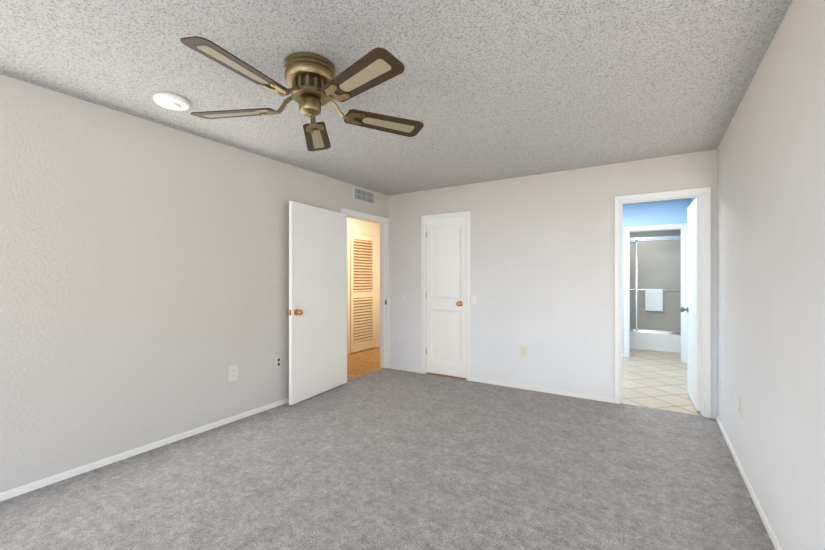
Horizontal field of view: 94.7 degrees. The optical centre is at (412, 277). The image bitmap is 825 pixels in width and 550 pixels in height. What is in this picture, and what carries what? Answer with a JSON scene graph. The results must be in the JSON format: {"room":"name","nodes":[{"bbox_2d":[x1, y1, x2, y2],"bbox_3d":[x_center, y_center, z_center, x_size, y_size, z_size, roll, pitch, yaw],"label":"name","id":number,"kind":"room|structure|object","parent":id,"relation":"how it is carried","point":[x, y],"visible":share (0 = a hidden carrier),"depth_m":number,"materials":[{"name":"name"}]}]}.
{"room":"empty bedroom","nodes":[
{"label":"empty bedroom","id":0,"kind":"room"},
{"bbox_2d":[0,74,387,492],"bbox_3d":[-2.280,0.055,2.407,0.120,2.440,7.095,0,0,32],"label":"wall","id":1,"kind":"structure","parent":0,"point":[144,281],"depth_m":2.70,"materials":[{"name":"paint"}]},
{"bbox_2d":[0,398,288,501],"bbox_3d":[-2.452,1.252,2.009,0.011,0.046,5.998,0,0,32],"label":"baseboard","id":2,"kind":"structure","parent":1,"relation":"attached to","point":[20,490],"depth_m":2.67,"materials":[{"name":"white paint"}]},
{"bbox_2d":[228,365,237,381],"bbox_3d":[-1.594,0.847,3.378,0.009,0.135,0.085,0,0,32],"label":"electrical outlet","id":3,"kind":"object","parent":1,"relation":"attached to","point":[233,373],"visible":1,"depth_m":3.37,"materials":[{"name":"beige plastic"}]},
{"bbox_2d":[276,357,280,366],"bbox_3d":[-1.336,0.838,3.789,0.009,0.085,0.050,0,0,32],"label":"electrical outlet","id":4,"kind":"object","parent":1,"relation":"attached to","point":[278,361],"visible":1,"depth_m":3.78,"materials":[{"name":"beige plastic"}]},
{"bbox_2d":[287,201,346,404],"bbox_3d":[-0.984,0.248,4.176,0.188,2.030,0.925,0,0,32],"label":"hall door","id":5,"kind":"structure","parent":1,"relation":"in","point":[317,311],"depth_m":4.10,"materials":[{"name":"paint"}]},
{"bbox_2d":[353,186,374,204],"bbox_3d":[-0.622,-1.062,4.929,0.009,0.175,0.440,0,0,32],"label":"air vent","id":6,"kind":"object","parent":1,"relation":"in","point":[363,195],"visible":1,"depth_m":4.92,"materials":[{"name":"silver metal"}]},
{"bbox_2d":[341,208,388,367],"bbox_3d":[-0.654,0.219,4.998,0.152,2.112,0.977,0,0,32],"label":"door frame","id":7,"kind":"structure","parent":1,"relation":"attached to","point":[384,290],"depth_m":5.37,"materials":[{"name":"white paint"}]},
{"bbox_2d":[347,218,379,343],"bbox_3d":[-1.302,0.055,6.129,0.120,2.440,6.240,0,0,32],"label":"wall","id":8,"kind":"structure","parent":0,"point":[360,225],"depth_m":7.01,"materials":[{"name":"beige paint"}]},
{"bbox_2d":[350,233,374,352],"bbox_3d":[-0.869,0.254,6.660,0.041,2.018,0.640,0,0,32],"label":"door","id":9,"kind":"structure","parent":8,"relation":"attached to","point":[362,292],"depth_m":6.64,"materials":[{"name":"beige paint"}]},
{"bbox_2d":[347,229,379,353],"bbox_3d":[-1.245,0.225,6.093,0.014,2.100,6.000,0,0,32],"label":"trim","id":10,"kind":"structure","parent":8,"relation":"attached to","point":[349,231],"depth_m":6.38,"materials":[{"name":"beige paint"}]},
{"bbox_2d":[347,346,382,380],"bbox_3d":[-0.832,1.326,5.834,1.230,0.098,6.000,0,0,32],"label":"floor","id":11,"kind":"structure","parent":0,"point":[363,362],"depth_m":5.74,"materials":[{"name":"brown wood"}]},
{"bbox_2d":[0,368,774,549],"bbox_3d":[-0.639,1.325,1.395,3.815,0.100,7.125,0,0,32],"label":"floor","id":12,"kind":"structure","parent":0,"point":[388,459],"depth_m":2.36,"materials":[{"name":"grey carpet"}]},
{"bbox_2d":[0,0,792,205],"bbox_3d":[0.061,-1.215,3.668,5.045,0.100,11.720,0,0,32],"label":"ceiling","id":13,"kind":"structure","parent":0,"point":[486,90],"depth_m":2.14,"materials":[{"name":"white paint"}]},
{"bbox_2d":[153,93,189,110],"bbox_3d":[-1.574,-1.140,2.487,0.204,0.050,0.204,0,0,32],"label":"smoke detector","id":14,"kind":"object","parent":13,"relation":"attached to","point":[172,101],"visible":1,"depth_m":2.44,"materials":[{"name":"white plastic"}]},
{"bbox_2d":[180,36,423,150],"bbox_3d":[-0.567,-0.968,2.048,1.326,0.395,1.302,0,0,32],"label":"ceiling fan","id":15,"kind":"object","parent":13,"relation":"attached to","point":[314,82],"visible":1,"depth_m":1.97,"materials":[{"name":"brown wood"}]},
{"bbox_2d":[426,372,465,379],"bbox_3d":[0.447,1.269,4.932,0.585,0.012,0.070,0,0,32],"label":"floor","id":16,"kind":"structure","parent":0,"point":[446,376],"depth_m":4.91,"materials":[{"name":"brown wood"}]},
{"bbox_2d":[388,149,716,418],"bbox_3d":[1.232,0.055,4.453,3.895,2.440,0.135,0,0,32],"label":"wall","id":17,"kind":"structure","parent":0,"point":[543,267],"depth_m":4.25,"materials":[{"name":"paint"}]},
{"bbox_2d":[421,211,470,380],"bbox_3d":[0.453,0.223,4.942,0.705,2.105,0.136,0,0,32],"label":"trim","id":18,"kind":"structure","parent":17,"relation":"attached to","point":[466,214],"depth_m":4.95,"materials":[{"name":"white paint"}]},
{"bbox_2d":[427,217,465,377],"bbox_3d":[0.419,0.240,4.894,0.585,2.030,0.106,0,0,32],"label":"closet door","id":19,"kind":"structure","parent":17,"relation":"in","point":[446,298],"depth_m":4.91,"materials":[{"name":"paint"}]},
{"bbox_2d":[471,295,476,304],"bbox_3d":[0.753,0.272,4.681,0.072,0.115,0.019,0,0,32],"label":"light switch","id":20,"kind":"object","parent":17,"relation":"attached to","point":[473,299],"visible":1,"depth_m":4.68,"materials":[{"name":"white plastic"}]},
{"bbox_2d":[388,365,614,402],"bbox_3d":[0.856,1.252,4.621,2.838,0.046,0.011,0,0,32],"label":"baseboard","id":21,"kind":"structure","parent":17,"relation":"attached to","point":[573,394],"depth_m":4.30,"materials":[{"name":"white paint"}]},
{"bbox_2d":[520,345,526,356],"bbox_3d":[1.277,0.838,4.358,0.078,0.125,0.009,0,0,32],"label":"electrical outlet","id":22,"kind":"object","parent":17,"relation":"attached to","point":[523,350],"visible":1,"depth_m":4.36,"materials":[{"name":"beige plastic"}]},
{"bbox_2d":[615,187,710,417],"bbox_3d":[2.420,0.224,3.717,0.774,2.102,0.152,0,0,32],"label":"door frame","id":23,"kind":"structure","parent":17,"relation":"attached to","point":[704,194],"depth_m":3.52,"materials":[{"name":"white paint"}]},
{"bbox_2d":[680,197,700,410],"bbox_3d":[2.869,0.248,3.896,0.177,2.030,0.659,0,0,32],"label":"door","id":24,"kind":"structure","parent":17,"relation":"in","point":[693,309],"depth_m":3.73,"materials":[{"name":"paint"}]},
{"bbox_2d":[630,229,680,237],"bbox_3d":[4.470,0.055,7.525,1.435,2.440,0.100,0,0,32],"label":"wall","id":25,"kind":"structure","parent":0,"point":[676,232],"depth_m":7.32,"materials":[{"name":"white"}]},
{"bbox_2d":[623,200,690,353],"bbox_3d":[3.325,0.055,6.237,2.005,2.440,0.100,0,0,32],"label":"wall","id":26,"kind":"structure","parent":0,"point":[671,212],"depth_m":5.91,"materials":[{"name":"blue paint"}]},
{"bbox_2d":[624,223,686,362],"bbox_3d":[3.783,0.228,5.942,0.825,2.095,0.120,0,0,32],"label":"trim","id":27,"kind":"structure","parent":26,"relation":"attached to","point":[682,227],"depth_m":5.86,"materials":[{"name":"white paint"}]},
{"bbox_2d":[623,349,702,415],"bbox_3d":[3.140,1.326,5.942,2.245,0.098,4.595,0,0,32],"label":"floor","id":28,"kind":"structure","parent":0,"point":[655,379],"depth_m":4.69,"materials":[{"name":"tile"}]},
{"bbox_2d":[630,235,680,352],"bbox_3d":[4.210,0.275,7.130,1.447,2.000,0.838,0,0,32],"label":"shower enclosure","id":29,"kind":"object","parent":28,"relation":"on","point":[655,293],"visible":0.48,"depth_m":6.66,"materials":[{"name":"glass"}]},
{"bbox_2d":[717,0,824,549],"bbox_3d":[0.918,0.055,0.401,0.120,2.440,7.095,0,0,32],"label":"wall","id":30,"kind":"structure","parent":0,"point":[771,260],"depth_m":1.76,"materials":[{"name":"paint"}]},
{"bbox_2d":[739,396,741,417],"bbox_3d":[2.169,0.853,2.516,0.009,0.125,0.078,0,0,32],"label":"electrical outlet","id":31,"kind":"object","parent":30,"relation":"attached to","point":[740,406],"visible":1,"depth_m":2.50,"materials":[{"name":"beige plastic"}]},
{"bbox_2d":[715,414,781,549],"bbox_3d":[0.895,1.252,0.486,0.011,0.046,6.975,0,0,32],"label":"baseboard","id":32,"kind":"structure","parent":30,"relation":"attached to","point":[771,533],"depth_m":2.19,"materials":[{"name":"white paint"}]}
]}

